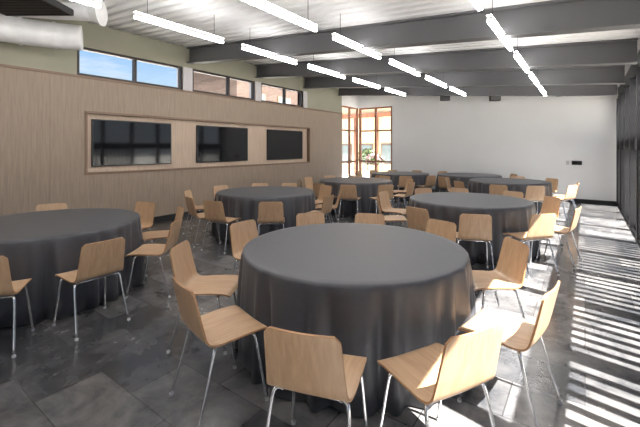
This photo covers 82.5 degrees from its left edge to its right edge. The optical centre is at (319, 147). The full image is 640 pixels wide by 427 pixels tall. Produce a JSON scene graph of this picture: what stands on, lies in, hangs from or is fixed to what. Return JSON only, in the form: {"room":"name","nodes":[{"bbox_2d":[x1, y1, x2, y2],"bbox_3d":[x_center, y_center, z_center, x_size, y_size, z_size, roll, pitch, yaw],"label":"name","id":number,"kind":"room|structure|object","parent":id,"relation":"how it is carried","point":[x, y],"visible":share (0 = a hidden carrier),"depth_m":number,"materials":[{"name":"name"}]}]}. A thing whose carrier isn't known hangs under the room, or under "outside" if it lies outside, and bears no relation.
{"room":"banquet hall","nodes":[
{"label":"banquet hall","id":0,"kind":"room"},
{"bbox_2d":[0,16,341,216],"bbox_3d":[-3.951,-0.410,7.750,0.300,4.021,15.900,0,0,36],"label":"wall","id":1,"kind":"structure","parent":0,"point":[42,115],"depth_m":7.25,"materials":[{"name":"brown wood"}]},
{"bbox_2d":[77,47,181,89],"bbox_3d":[-3.904,-1.625,7.678,0.100,0.550,2.200,0,0,36],"label":"window","id":2,"kind":"structure","parent":1,"relation":"in","point":[134,59],"depth_m":7.65,"materials":[{"name":"brown metal"}]},
{"bbox_2d":[0,64,341,113],"bbox_3d":[-3.825,-1.330,7.659,0.050,0.040,15.900,0,0,36],"label":"trim","id":3,"kind":"structure","parent":1,"relation":"attached to","point":[1,65],"depth_m":7.64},
{"bbox_2d":[153,209,203,221],"bbox_3d":[-3.823,1.550,7.657,0.015,0.100,15.900,0,0,36],"label":"baseboard","id":4,"kind":"structure","parent":1,"relation":"attached to","point":[170,216],"depth_m":8.23,"materials":[{"name":"metal"}]},
{"bbox_2d":[85,111,309,174],"bbox_3d":[-2.414,-0.095,9.680,0.120,1.210,6.930,0,0,36],"label":"trim","id":5,"kind":"structure","parent":1,"relation":"attached to","point":[86,112],"depth_m":8.31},
{"bbox_2d":[88,114,306,171],"bbox_3d":[-2.543,-0.095,9.774,0.200,1.150,6.870,0,0,36],"label":"wall niche","id":6,"kind":"object","parent":1,"relation":"in","point":[183,132],"visible":0.36,"depth_m":8.78,"materials":[{"name":"brown wood"}]},
{"bbox_2d":[91,119,170,166],"bbox_3d":[-3.901,-0.100,7.688,0.053,0.920,1.660,0,0,36],"label":"wall screen","id":7,"kind":"object","parent":6,"relation":"attached to","point":[113,142],"visible":1,"depth_m":7.57,"materials":[{"name":"black glass"}]},
{"bbox_2d":[196,125,247,162],"bbox_3d":[-2.526,-0.100,9.582,0.053,0.920,1.660,0,0,36],"label":"wall screen","id":8,"kind":"object","parent":6,"relation":"attached to","point":[213,143],"visible":1,"depth_m":9.49,"materials":[{"name":"glass"}]},
{"bbox_2d":[267,129,302,159],"bbox_3d":[-1.087,-0.100,11.565,0.053,0.920,1.660,0,0,36],"label":"wall screen","id":9,"kind":"object","parent":6,"relation":"attached to","point":[281,144],"visible":1,"depth_m":11.48,"materials":[{"name":"glass"}]},
{"bbox_2d":[193,69,254,99],"bbox_3d":[-2.506,-1.625,9.604,0.100,0.550,2.060,0,0,36],"label":"window","id":10,"kind":"structure","parent":1,"relation":"in","point":[228,78],"depth_m":9.65,"materials":[{"name":"glass"}]},
{"bbox_2d":[177,67,306,107],"bbox_3d":[-1.915,-1.625,10.498,0.265,0.550,4.700,0,0,36],"label":"trim","id":11,"kind":"structure","parent":1,"relation":"attached to","point":[187,73],"depth_m":8.72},
{"bbox_2d":[261,83,302,106],"bbox_3d":[-1.190,-1.625,11.417,0.100,0.550,1.960,0,0,36],"label":"window","id":12,"kind":"structure","parent":1,"relation":"in","point":[284,89],"depth_m":11.47,"materials":[{"name":"brown metal"}]},
{"bbox_2d":[342,106,357,175],"bbox_3d":[1.175,-0.025,14.656,0.080,3.250,1.300,0,0,36],"label":"window","id":13,"kind":"structure","parent":1,"relation":"in","point":[349,108],"depth_m":14.64,"materials":[{"name":"brown wood"}]},
{"bbox_2d":[0,192,639,426],"bbox_3d":[-0.130,1.660,5.779,8.800,0.120,17.600,0,0,36],"label":"floor","id":14,"kind":"structure","parent":0,"point":[119,372],"depth_m":2.75,"materials":[{"name":"stone"}]},
{"bbox_2d":[0,255,34,357],"bbox_3d":[-2.631,1.206,2.911,0.461,0.787,0.510,0,0,-24],"label":"dining chair","id":15,"kind":"object","parent":14,"relation":"on","point":[9,287],"visible":1,"depth_m":2.82,"materials":[{"name":"brown wood"}]},
{"bbox_2d":[36,203,66,210],"bbox_3d":[-3.791,1.206,5.140,0.461,0.787,0.510,0,0,-34],"label":"dining chair","id":16,"kind":"object","parent":14,"relation":"on","point":[54,206],"visible":0.06,"depth_m":5.33,"materials":[{"name":"brown wood"}]},
{"bbox_2d":[52,237,129,340],"bbox_3d":[-2.088,1.206,3.342,0.510,0.787,0.461,0,0,34],"label":"dining chair","id":17,"kind":"object","parent":14,"relation":"on","point":[101,258],"visible":1,"depth_m":3.22,"materials":[{"name":"brown wood"}]},
{"bbox_2d":[134,201,154,243],"bbox_3d":[-2.702,1.206,5.282,0.461,0.787,0.510,0,0,19],"label":"dining chair","id":18,"kind":"object","parent":14,"relation":"on","point":[146,210],"visible":0.38,"depth_m":5.46,"materials":[{"name":"brown wood"}]},
{"bbox_2d":[125,217,181,298],"bbox_3d":[-1.852,1.206,4.116,0.510,0.787,0.461,0,0,-3],"label":"dining chair","id":19,"kind":"object","parent":14,"relation":"on","point":[146,250],"visible":0.95,"depth_m":4.01,"materials":[{"name":"brown wood"}]},
{"bbox_2d":[142,206,183,276],"bbox_3d":[-2.092,1.206,4.855,0.510,0.787,0.461,0,0,-32],"label":"dining chair","id":20,"kind":"object","parent":14,"relation":"on","point":[163,234],"visible":0.54,"depth_m":4.82,"materials":[{"name":"brown wood"}]},
{"bbox_2d":[183,190,207,233],"bbox_3d":[-2.318,1.206,7.019,0.510,0.787,0.461,0,0,-1],"label":"dining chair","id":21,"kind":"object","parent":14,"relation":"on","point":[187,193],"visible":0.41,"depth_m":6.94,"materials":[{"name":"brown wood"}]},
{"bbox_2d":[167,240,237,354],"bbox_3d":[-0.948,1.206,3.059,0.510,0.787,0.461,0,0,2],"label":"dining chair","id":22,"kind":"object","parent":14,"relation":"on","point":[185,273],"visible":0.81,"depth_m":3.04,"materials":[{"name":"brown wood"}]},
{"bbox_2d":[185,196,220,246],"bbox_3d":[-1.990,1.206,6.198,0.510,0.787,0.461,0,0,-38],"label":"dining chair","id":23,"kind":"object","parent":14,"relation":"on","point":[190,202],"visible":0.76,"depth_m":6.06,"materials":[{"name":"brown wood"}]},
{"bbox_2d":[169,277,268,426],"bbox_3d":[-0.648,1.206,2.343,0.510,0.787,0.461,0,0,-40],"label":"dining chair","id":24,"kind":"object","parent":14,"relation":"on","point":[220,327],"visible":1,"depth_m":2.28,"materials":[{"name":"brown wood"}]},
{"bbox_2d":[211,185,227,222],"bbox_3d":[-1.993,1.206,7.794,0.510,0.787,0.461,0,0,42],"label":"dining chair","id":25,"kind":"object","parent":14,"relation":"on","point":[216,189],"visible":0.08,"depth_m":7.91,"materials":[{"name":"brown wood"}]},
{"bbox_2d":[201,200,241,253],"bbox_3d":[-1.563,1.206,5.833,0.461,0.787,0.510,0,0,23],"label":"dining chair","id":26,"kind":"object","parent":14,"relation":"on","point":[213,210],"visible":0.94,"depth_m":5.65,"materials":[{"name":"brown wood"}]},
{"bbox_2d":[226,219,257,299],"bbox_3d":[-0.668,1.206,3.899,0.510,0.787,0.461,0,0,37],"label":"dining chair","id":27,"kind":"object","parent":14,"relation":"on","point":[241,233],"visible":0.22,"depth_m":3.98,"materials":[{"name":"brown wood"}]},
{"bbox_2d":[257,202,284,235],"bbox_3d":[-0.768,1.206,5.750,0.461,0.787,0.510,0,0,-6],"label":"dining chair","id":28,"kind":"object","parent":14,"relation":"on","point":[268,212],"visible":0.9,"depth_m":5.54,"materials":[{"name":"brown wood"}]},
{"bbox_2d":[296,212,324,225],"bbox_3d":[-0.046,1.206,4.362,0.461,0.787,0.510,0,0,-19],"label":"dining chair","id":29,"kind":"object","parent":14,"relation":"on","point":[311,218],"visible":0.12,"depth_m":4.58,"materials":[{"name":"brown wood"}]},
{"bbox_2d":[304,177,316,199],"bbox_3d":[-0.143,1.206,10.102,0.510,0.787,0.461,0,0,33],"label":"dining chair","id":30,"kind":"object","parent":14,"relation":"on","point":[308,180],"visible":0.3,"depth_m":10.21,"materials":[{"name":"brown wood"}]},
{"bbox_2d":[264,326,367,426],"bbox_3d":[-0.013,1.206,1.840,0.461,0.787,0.510,0,0,18],"label":"dining chair","id":31,"kind":"object","parent":14,"relation":"on","point":[310,364],"visible":1,"depth_m":1.64,"materials":[{"name":"brown wood"}]},
{"bbox_2d":[307,195,333,222],"bbox_3d":[-0.044,1.206,6.364,0.510,0.787,0.461,0,0,29],"label":"dining chair","id":32,"kind":"object","parent":14,"relation":"on","point":[327,204],"visible":0.48,"depth_m":6.25,"materials":[{"name":"brown wood"}]},
{"bbox_2d":[315,185,333,222],"bbox_3d":[-0.038,1.206,7.800,0.510,0.787,0.461,0,0,-41],"label":"dining chair","id":33,"kind":"object","parent":14,"relation":"on","point":[325,190],"visible":0.45,"depth_m":7.94,"materials":[{"name":"brown wood"}]},
{"bbox_2d":[313,183,338,218],"bbox_3d":[0.117,1.206,8.581,0.461,0.787,0.510,0,0,40],"label":"dining chair","id":34,"kind":"object","parent":14,"relation":"on","point":[316,186],"visible":0.38,"depth_m":8.47,"materials":[{"name":"brown wood"}]},
{"bbox_2d":[315,189,341,222],"bbox_3d":[0.165,1.206,7.136,0.510,0.787,0.461,0,0,-2],"label":"dining chair","id":35,"kind":"object","parent":14,"relation":"on","point":[318,206],"visible":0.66,"depth_m":7.13,"materials":[{"name":"brown wood"}]},
{"bbox_2d":[338,185,361,219],"bbox_3d":[0.687,1.206,8.290,0.461,0.787,0.510,0,0,17],"label":"dining chair","id":36,"kind":"object","parent":14,"relation":"on","point":[349,192],"visible":0.94,"depth_m":8.10,"materials":[{"name":"brown wood"}]},
{"bbox_2d":[355,213,384,224],"bbox_3d":[0.550,1.206,4.308,0.461,0.787,0.510,0,0,17],"label":"dining chair","id":37,"kind":"object","parent":14,"relation":"on","point":[368,218],"visible":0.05,"depth_m":4.53,"materials":[{"name":"brown wood"}]},
{"bbox_2d":[369,184,392,215],"bbox_3d":[1.401,1.206,8.317,0.461,0.787,0.510,0,0,-16],"label":"dining chair","id":38,"kind":"object","parent":14,"relation":"on","point":[389,188],"visible":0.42,"depth_m":8.12,"materials":[{"name":"brown wood"}]},
{"bbox_2d":[376,198,406,226],"bbox_3d":[1.168,1.206,5.964,0.510,0.787,0.461,0,0,2],"label":"dining chair","id":39,"kind":"object","parent":14,"relation":"on","point":[388,218],"visible":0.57,"depth_m":5.88,"materials":[{"name":"brown wood"}]},
{"bbox_2d":[379,191,405,226],"bbox_3d":[1.368,1.206,6.694,0.510,0.787,0.461,0,0,37],"label":"dining chair","id":40,"kind":"object","parent":14,"relation":"on","point":[385,204],"visible":0.73,"depth_m":6.76,"materials":[{"name":"brown wood"}]},
{"bbox_2d":[390,182,414,214],"bbox_3d":[1.989,1.206,8.778,0.510,0.787,0.461,0,0,38],"label":"dining chair","id":41,"kind":"object","parent":14,"relation":"on","point":[410,188],"visible":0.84,"depth_m":8.65,"materials":[{"name":"brown wood"}]},
{"bbox_2d":[393,178,412,207],"bbox_3d":[2.176,1.206,9.668,0.510,0.787,0.461,0,0,-11],"label":"dining chair","id":42,"kind":"object","parent":14,"relation":"on","point":[409,180],"visible":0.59,"depth_m":9.78,"materials":[{"name":"brown wood"}]},
{"bbox_2d":[396,176,412,200],"bbox_3d":[2.529,1.206,10.868,0.461,0.787,0.510,0,0,8],"label":"dining chair","id":43,"kind":"object","parent":14,"relation":"on","point":[402,179],"visible":0.5,"depth_m":10.67,"materials":[{"name":"brown wood"}]},
{"bbox_2d":[406,206,429,231],"bbox_3d":[1.501,1.206,5.128,0.510,0.787,0.461,0,0,-38],"label":"dining chair","id":44,"kind":"object","parent":14,"relation":"on","point":[417,218],"visible":0.43,"depth_m":4.99,"materials":[{"name":"brown wood"}]},
{"bbox_2d":[415,188,431,194],"bbox_3d":[2.122,1.206,7.168,0.461,0.787,0.510,0,0,-8],"label":"dining chair","id":45,"kind":"object","parent":14,"relation":"on","point":[417,190],"visible":0.09,"depth_m":7.40,"materials":[{"name":"brown wood"}]},
{"bbox_2d":[417,175,435,191],"bbox_3d":[3.184,1.206,10.991,0.461,0.787,0.510,0,0,-30],"label":"dining chair","id":46,"kind":"object","parent":14,"relation":"on","point":[430,181],"visible":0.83,"depth_m":10.81,"materials":[{"name":"brown wood"}]},
{"bbox_2d":[377,322,503,426],"bbox_3d":[0.599,1.206,1.846,0.461,0.787,0.510,0,0,-26],"label":"dining chair","id":47,"kind":"object","parent":14,"relation":"on","point":[435,372],"visible":1,"depth_m":1.69,"materials":[{"name":"brown wood"}]},
{"bbox_2d":[426,219,456,241],"bbox_3d":[1.180,1.206,3.947,0.510,0.787,0.461,0,0,-37],"label":"dining chair","id":48,"kind":"object","parent":14,"relation":"on","point":[446,229],"visible":0.15,"depth_m":4.07,"materials":[{"name":"brown wood"}]},
{"bbox_2d":[438,176,453,191],"bbox_3d":[3.697,1.206,10.525,0.510,0.787,0.461,0,0,-38],"label":"dining chair","id":49,"kind":"object","parent":14,"relation":"on","point":[441,180],"visible":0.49,"depth_m":10.44,"materials":[{"name":"brown wood"}]},
{"bbox_2d":[449,188,468,192],"bbox_3d":[2.740,1.206,7.159,0.461,0.787,0.510,0,0,17],"label":"dining chair","id":50,"kind":"object","parent":14,"relation":"on","point":[450,189],"visible":0.07,"depth_m":7.38,"materials":[{"name":"brown wood"}]},
{"bbox_2d":[454,181,464,187],"bbox_3d":[3.616,1.206,9.017,0.510,0.787,0.461,0,0,-17],"label":"dining chair","id":51,"kind":"object","parent":14,"relation":"on","point":[457,184],"visible":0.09,"depth_m":8.93,"materials":[{"name":"brown wood"}]},
{"bbox_2d":[455,214,493,269],"bbox_3d":[1.972,1.206,4.714,0.461,0.787,0.510,0,0,14],"label":"dining chair","id":52,"kind":"object","parent":14,"relation":"on","point":[477,227],"visible":0.87,"depth_m":4.51,"materials":[{"name":"brown wood"}]},
{"bbox_2d":[489,184,507,194],"bbox_3d":[4.072,1.206,8.243,0.461,0.787,0.510,0,0,36],"label":"dining chair","id":53,"kind":"object","parent":14,"relation":"on","point":[493,189],"visible":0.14,"depth_m":8.06,"materials":[{"name":"brown wood"}]},
{"bbox_2d":[472,237,529,319],"bbox_3d":[1.488,1.206,3.185,0.510,0.787,0.461,0,0,-3],"label":"dining chair","id":54,"kind":"object","parent":14,"relation":"on","point":[509,273],"visible":0.77,"depth_m":3.15,"materials":[{"name":"brown wood"}]},
{"bbox_2d":[457,280,561,426],"bbox_3d":[1.192,1.206,2.299,0.461,0.787,0.510,0,0,-45],"label":"dining chair","id":55,"kind":"object","parent":14,"relation":"on","point":[519,334],"visible":0.82,"depth_m":2.24,"materials":[{"name":"brown wood"}]},
{"bbox_2d":[503,191,523,197],"bbox_3d":[3.448,1.206,6.707,0.510,0.787,0.461,0,0,-39],"label":"dining chair","id":56,"kind":"object","parent":14,"relation":"on","point":[506,193],"visible":0.06,"depth_m":6.84,"materials":[{"name":"brown wood"}]},
{"bbox_2d":[503,213,559,278],"bbox_3d":[2.725,1.206,4.746,0.461,0.787,0.510,0,0,-13],"label":"dining chair","id":57,"kind":"object","parent":14,"relation":"on","point":[541,226],"visible":0.94,"depth_m":4.55,"materials":[{"name":"brown wood"}]},
{"bbox_2d":[523,186,544,213],"bbox_3d":[4.689,1.206,8.097,0.461,0.787,0.510,0,0,8],"label":"dining chair","id":58,"kind":"object","parent":14,"relation":"on","point":[533,193],"visible":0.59,"depth_m":7.89,"materials":[{"name":"brown wood"}]},
{"bbox_2d":[539,196,562,247],"bbox_3d":[3.640,1.206,6.050,0.510,0.787,0.461,0,0,-6],"label":"dining chair","id":59,"kind":"object","parent":14,"relation":"on","point":[550,204],"visible":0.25,"depth_m":6.07,"materials":[{"name":"brown wood"}]},
{"bbox_2d":[545,178,557,193],"bbox_3d":[6.000,1.206,9.708,0.510,0.787,0.461,0,0,-18],"label":"dining chair","id":60,"kind":"object","parent":14,"relation":"on","point":[553,181],"visible":0.25,"depth_m":9.69,"materials":[{"name":"brown wood"}]},
{"bbox_2d":[535,207,581,268],"bbox_3d":[3.363,1.206,5.147,0.461,0.787,0.510,0,0,-45],"label":"dining chair","id":61,"kind":"object","parent":14,"relation":"on","point":[561,230],"visible":0.73,"depth_m":5.00,"materials":[{"name":"brown wood"}]},
{"bbox_2d":[553,182,578,209],"bbox_3d":[5.878,1.206,8.716,0.510,0.787,0.461,0,0,29],"label":"dining chair","id":62,"kind":"object","parent":14,"relation":"on","point":[577,183],"visible":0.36,"depth_m":8.65,"materials":[{"name":"brown wood"}]},
{"bbox_2d":[557,185,578,221],"bbox_3d":[5.459,1.206,8.236,0.461,0.787,0.510,0,0,-27],"label":"dining chair","id":63,"kind":"object","parent":14,"relation":"on","point":[571,191],"visible":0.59,"depth_m":8.03,"materials":[{"name":"brown wood"}]},
{"bbox_2d":[57,0,639,88],"bbox_3d":[-0.077,-2.121,5.851,8.800,0.948,17.780,0,0,36],"label":"ceiling","id":64,"kind":"structure","parent":0,"point":[231,20],"depth_m":5.82,"materials":[{"name":"metal"}]},
{"bbox_2d":[0,0,73,15],"bbox_3d":[-3.731,-1.997,4.564,0.900,0.475,0.600,0,0,0],"label":"ceiling vent","id":65,"kind":"object","parent":64,"relation":"in","point":[7,7],"visible":1,"depth_m":4.65,"materials":[{"name":"metal"}]},
{"bbox_2d":[0,14,82,50],"bbox_3d":[-4.654,-1.962,5.600,1.719,0.746,0.440,0,0,-33],"label":"air duct","id":66,"kind":"object","parent":64,"relation":"hanging from","point":[16,30],"visible":1,"depth_m":5.64,"materials":[{"name":"metal"}]},
{"bbox_2d":[2,0,107,25],"bbox_3d":[-4.105,-2.070,5.503,1.585,0.420,0.400,0,0,-4],"label":"air duct","id":67,"kind":"object","parent":64,"relation":"hanging from","point":[82,12],"visible":0.47,"depth_m":5.46,"materials":[{"name":"metal"}]},
{"bbox_2d":[72,0,101,7],"bbox_3d":[-3.115,-1.921,3.880,0.056,0.419,1.460,0,0,36],"label":"linear light","id":68,"kind":"object","parent":64,"relation":"hanging from","point":[95,3],"visible":1,"depth_m":4.37,"materials":[{"name":"white"}]},
{"bbox_2d":[133,0,223,42],"bbox_3d":[-2.016,-1.921,5.393,0.056,0.419,1.460,0,0,36],"label":"linear light","id":69,"kind":"object","parent":64,"relation":"hanging from","point":[137,15],"visible":1,"depth_m":5.26,"materials":[{"name":"white"}]},
{"bbox_2d":[241,44,296,64],"bbox_3d":[-0.917,-1.921,6.907,0.056,0.419,1.460,0,0,36],"label":"linear light","id":70,"kind":"object","parent":64,"relation":"hanging from","point":[243,46],"visible":0.94,"depth_m":6.77,"materials":[{"name":"white"}]},
{"bbox_2d":[242,0,317,31],"bbox_3d":[-0.478,-1.760,4.277,0.056,0.419,1.460,0,0,36],"label":"linear light","id":71,"kind":"object","parent":64,"relation":"hanging from","point":[262,4],"visible":1,"depth_m":4.30,"materials":[{"name":"white"}]},
{"bbox_2d":[308,55,345,78],"bbox_3d":[0.181,-1.921,8.420,0.056,0.419,1.460,0,0,36],"label":"linear light","id":72,"kind":"object","parent":64,"relation":"hanging from","point":[310,66],"visible":0.85,"depth_m":8.25,"materials":[{"name":"white"}]},
{"bbox_2d":[332,13,380,58],"bbox_3d":[0.620,-1.760,5.790,0.056,0.419,1.460,0,0,36],"label":"linear light","id":73,"kind":"object","parent":64,"relation":"hanging from","point":[336,37],"visible":0.94,"depth_m":5.58,"materials":[{"name":"white"}]},
{"bbox_2d":[352,74,379,88],"bbox_3d":[1.280,-1.921,9.933,0.056,0.419,1.460,0,0,36],"label":"linear light","id":74,"kind":"object","parent":64,"relation":"hanging from","point":[353,79],"visible":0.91,"depth_m":9.90,"materials":[{"name":"white"}]},
{"bbox_2d":[385,88,405,95],"bbox_3d":[2.378,-1.921,11.446,0.056,0.419,1.460,0,0,36],"label":"linear light","id":75,"kind":"object","parent":64,"relation":"hanging from","point":[386,89],"visible":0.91,"depth_m":11.37,"materials":[{"name":"white"}]},
{"bbox_2d":[389,59,419,75],"bbox_3d":[1.719,-1.760,7.304,0.056,0.419,1.460,0,0,36],"label":"linear light","id":76,"kind":"object","parent":64,"relation":"hanging from","point":[391,61],"visible":0.86,"depth_m":7.14,"materials":[{"name":"white"}]},
{"bbox_2d":[186,0,639,64],"bbox_3d":[0.243,-1.834,6.250,8.250,1.071,0.180,0,0,36],"label":"ceiling beam","id":77,"kind":"structure","parent":64,"relation":"attached to","point":[551,17],"depth_m":5.07,"materials":[{"name":"grey paint"}]},
{"bbox_2d":[425,75,446,87],"bbox_3d":[2.817,-1.760,8.817,0.056,0.419,1.460,0,0,36],"label":"linear light","id":78,"kind":"object","parent":64,"relation":"hanging from","point":[428,78],"visible":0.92,"depth_m":8.68,"materials":[{"name":"white"}]},
{"bbox_2d":[255,38,637,78],"bbox_3d":[1.536,-1.834,8.030,8.250,1.071,0.180,0,0,36],"label":"ceiling beam","id":79,"kind":"structure","parent":64,"relation":"attached to","point":[618,51],"depth_m":6.93,"materials":[{"name":"metal"}]},
{"bbox_2d":[450,87,465,95],"bbox_3d":[3.916,-1.760,10.330,0.056,0.419,1.460,0,0,36],"label":"linear light","id":80,"kind":"object","parent":64,"relation":"hanging from","point":[451,88],"visible":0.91,"depth_m":10.24,"materials":[{"name":"white"}]},
{"bbox_2d":[303,65,624,88],"bbox_3d":[2.828,-1.834,9.810,8.250,1.071,0.180,0,0,36],"label":"ceiling beam","id":81,"kind":"structure","parent":64,"relation":"attached to","point":[613,74],"depth_m":8.89,"materials":[{"name":"grey paint"}]},
{"bbox_2d":[470,0,482,10],"bbox_3d":[1.180,-1.585,3.073,0.056,0.419,1.460,0,0,36],"label":"linear light","id":82,"kind":"object","parent":64,"relation":"hanging from","point":[478,4],"visible":1,"depth_m":3.54,"materials":[{"name":"white"}]},
{"bbox_2d":[338,85,617,95],"bbox_3d":[4.062,-1.834,11.509,8.250,1.071,0.180,0,0,36],"label":"ceiling beam","id":83,"kind":"structure","parent":64,"relation":"attached to","point":[551,90],"depth_m":10.71,"materials":[{"name":"grey paint"}]},
{"bbox_2d":[486,0,512,50],"bbox_3d":[2.279,-1.585,4.586,0.056,0.419,1.460,0,0,36],"label":"linear light","id":84,"kind":"object","parent":64,"relation":"hanging from","point":[491,21],"visible":0.95,"depth_m":4.34,"materials":[{"name":"white"}]},
{"bbox_2d":[513,51,528,72],"bbox_3d":[3.378,-1.585,6.099,0.056,0.419,1.460,0,0,36],"label":"linear light","id":85,"kind":"object","parent":64,"relation":"hanging from","point":[516,54],"visible":0.88,"depth_m":5.88,"materials":[{"name":"white"}]},
{"bbox_2d":[529,68,539,86],"bbox_3d":[4.476,-1.585,7.612,0.056,0.419,1.460,0,0,36],"label":"linear light","id":86,"kind":"object","parent":64,"relation":"hanging from","point":[531,75],"visible":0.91,"depth_m":7.50,"materials":[{"name":"white"}]},
{"bbox_2d":[342,89,617,200],"bbox_3d":[4.600,-0.413,12.293,8.800,4.025,1.500,0,0,36],"label":"wall","id":87,"kind":"structure","parent":0,"point":[529,137],"depth_m":11.83,"materials":[{"name":"white paint"}]},
{"bbox_2d":[359,106,391,171],"bbox_3d":[2.261,-0.025,14.782,1.500,3.250,0.100,0,0,36],"label":"window","id":88,"kind":"structure","parent":87,"relation":"in","point":[375,108],"depth_m":14.74,"materials":[{"name":"brown wood"}]},
{"bbox_2d":[432,189,617,204],"bbox_3d":[5.586,1.550,12.247,6.850,0.100,0.015,0,0,36],"label":"baseboard","id":89,"kind":"structure","parent":87,"relation":"attached to","point":[575,200],"depth_m":10.55,"materials":[{"name":"metal"}]},
{"bbox_2d":[618,50,639,241],"bbox_3d":[3.370,-0.045,3.238,0.150,3.290,17.200,0,0,36],"label":"wall","id":90,"kind":"structure","parent":0,"point":[631,73],"depth_m":7.43,"materials":[{"name":"metal"}]},
{"bbox_2d":[616,98,619,204],"bbox_3d":[7.905,0.090,9.535,0.190,2.880,1.200,0,0,36],"label":"window","id":91,"kind":"structure","parent":90,"relation":"in","point":[617,100],"depth_m":9.96,"materials":[{"name":"metal"}]},
{"bbox_2d":[620,93,623,211],"bbox_3d":[7.200,0.090,8.564,0.190,2.880,1.200,0,0,36],"label":"window","id":92,"kind":"structure","parent":90,"relation":"in","point":[621,94],"depth_m":8.97,"materials":[{"name":"metal"}]},
{"bbox_2d":[624,86,628,217],"bbox_3d":[6.495,0.090,7.593,0.190,2.880,1.200,0,0,36],"label":"window","id":93,"kind":"structure","parent":90,"relation":"in","point":[626,89],"depth_m":8.02,"materials":[{"name":"metal"}]},
{"bbox_2d":[629,77,635,227],"bbox_3d":[5.790,0.090,6.622,0.190,2.880,1.200,0,0,36],"label":"window","id":94,"kind":"structure","parent":90,"relation":"in","point":[632,81],"depth_m":7.04,"materials":[{"name":"metal"}]},
{"bbox_2d":[636,67,639,239],"bbox_3d":[5.085,0.090,5.651,0.190,2.880,1.200,0,0,36],"label":"window","id":95,"kind":"structure","parent":90,"relation":"in","point":[637,68],"depth_m":6.08,"materials":[{"name":"metal"}]},
{"bbox_3d":[0.280,1.220,3.130,1.814,0.764,1.814,0,0,36],"label":"round table","id":96,"kind":"object","parent":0,"visible":0},
{"bbox_2d":[234,223,475,417],"bbox_3d":[0.276,1.208,3.136,1.968,0.759,1.968,0,0,-4],"label":"tablecloth","id":97,"kind":"object","parent":96,"relation":"on","point":[383,291],"visible":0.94,"depth_m":2.37,"materials":[{"name":"fabric"}]},
{"bbox_3d":[2.420,1.220,5.950,1.814,0.764,1.814,0,0,36],"label":"round table","id":98,"kind":"object","parent":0,"visible":0},
{"bbox_2d":[409,192,540,264],"bbox_3d":[2.420,1.208,5.946,1.988,0.759,1.953,0,0,-44],"label":"tablecloth","id":99,"kind":"object","parent":98,"relation":"on","point":[509,214],"visible":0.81,"depth_m":5.17,"materials":[{"name":"fabric"}]},
{"bbox_3d":[-1.040,1.220,7.050,1.814,0.764,1.814,0,0,36],"label":"round table","id":100,"kind":"object","parent":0,"visible":0},
{"bbox_2d":[211,186,314,240],"bbox_3d":[-1.041,1.208,7.054,1.956,0.759,1.971,0,0,6],"label":"tablecloth","id":101,"kind":"object","parent":100,"relation":"on","point":[241,202],"visible":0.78,"depth_m":6.33,"materials":[{"name":"fabric"}]},
{"bbox_3d":[-3.070,1.220,4.130,1.814,0.764,1.814,0,0,36],"label":"round table","id":102,"kind":"object","parent":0,"visible":0},
{"bbox_2d":[0,208,144,327],"bbox_3d":[-3.065,1.208,4.142,1.984,0.759,1.982,0,0,-34],"label":"tablecloth","id":103,"kind":"object","parent":102,"relation":"on","point":[38,246],"visible":0.9,"depth_m":3.53,"materials":[{"name":"fabric"}]},
{"bbox_3d":[0.930,1.220,9.500,1.814,0.764,1.814,0,0,36],"label":"round table","id":104,"kind":"object","parent":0,"visible":0},
{"bbox_2d":[319,177,393,215],"bbox_3d":[0.932,1.208,9.493,1.968,0.759,1.968,0,0,15],"label":"tablecloth","id":105,"kind":"object","parent":104,"relation":"on","point":[366,187],"visible":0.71,"depth_m":8.63,"materials":[{"name":"fabric"}]},
{"bbox_3d":[4.800,1.220,9.300,1.814,0.764,1.814,0,0,36],"label":"round table","id":106,"kind":"object","parent":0,"visible":0},
{"bbox_2d":[468,178,552,213],"bbox_3d":[4.801,1.208,9.306,1.988,0.759,1.955,0,0,-25],"label":"tablecloth","id":107,"kind":"object","parent":106,"relation":"on","point":[475,185],"visible":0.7,"depth_m":8.78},
{"bbox_3d":[2.650,1.220,12.100,1.814,0.764,1.814,0,0,36],"label":"round table","id":108,"kind":"object","parent":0,"visible":0},
{"bbox_2d":[371,171,430,199],"bbox_3d":[2.650,1.208,12.095,1.956,0.759,1.971,0,0,25],"label":"tablecloth","id":109,"kind":"object","parent":108,"relation":"on","point":[419,178],"visible":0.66,"depth_m":11.30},
{"bbox_3d":[4.620,1.220,11.350,1.814,0.764,1.814,0,0,36],"label":"round table","id":110,"kind":"object","parent":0,"visible":0},
{"bbox_2d":[435,173,501,191],"bbox_3d":[4.614,1.208,11.339,1.984,0.759,1.993,0,0,-15],"label":"tablecloth","id":111,"kind":"object","parent":110,"relation":"on","point":[463,177],"visible":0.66,"depth_m":10.97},
{"label":"outside","id":112,"kind":"structure","parent":0,"visible":0},
{"bbox_3d":[14.688,1.815,20.231,120.000,0.170,130.000,0,0,36],"label":"ground","id":113,"kind":"structure","parent":112,"visible":0},
{"bbox_2d":[194,72,296,104],"bbox_3d":[-1.868,-2.770,36.575,6.400,9.000,22.400,0,0,36],"label":"brick building","id":114,"kind":"structure","parent":113,"relation":"on","point":[202,82],"depth_m":27.93,"materials":[{"name":"brown brick"}]},
{"bbox_2d":[342,107,390,173],"bbox_3d":[4.471,-1.070,25.733,9.400,5.600,5.500,0,0,36],"label":"building","id":115,"kind":"structure","parent":113,"relation":"on","point":[383,114],"depth_m":23.64,"materials":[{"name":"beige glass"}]},
{"bbox_2d":[358,148,374,176],"bbox_3d":[2.578,0.866,19.901,1.234,1.728,1.241,0,0,36],"label":"potted shrub","id":116,"kind":"object","parent":113,"relation":"on","point":[365,152],"visible":0.52,"depth_m":19.67,"materials":[{"name":"green plant"}]},
{"bbox_2d":[366,152,384,165],"bbox_3d":[2.773,0.947,18.268,0.962,1.566,0.964,0,0,-40],"label":"potted shrub","id":117,"kind":"object","parent":113,"relation":"on","point":[371,157],"visible":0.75,"depth_m":18.04,"materials":[{"name":"green plant"}]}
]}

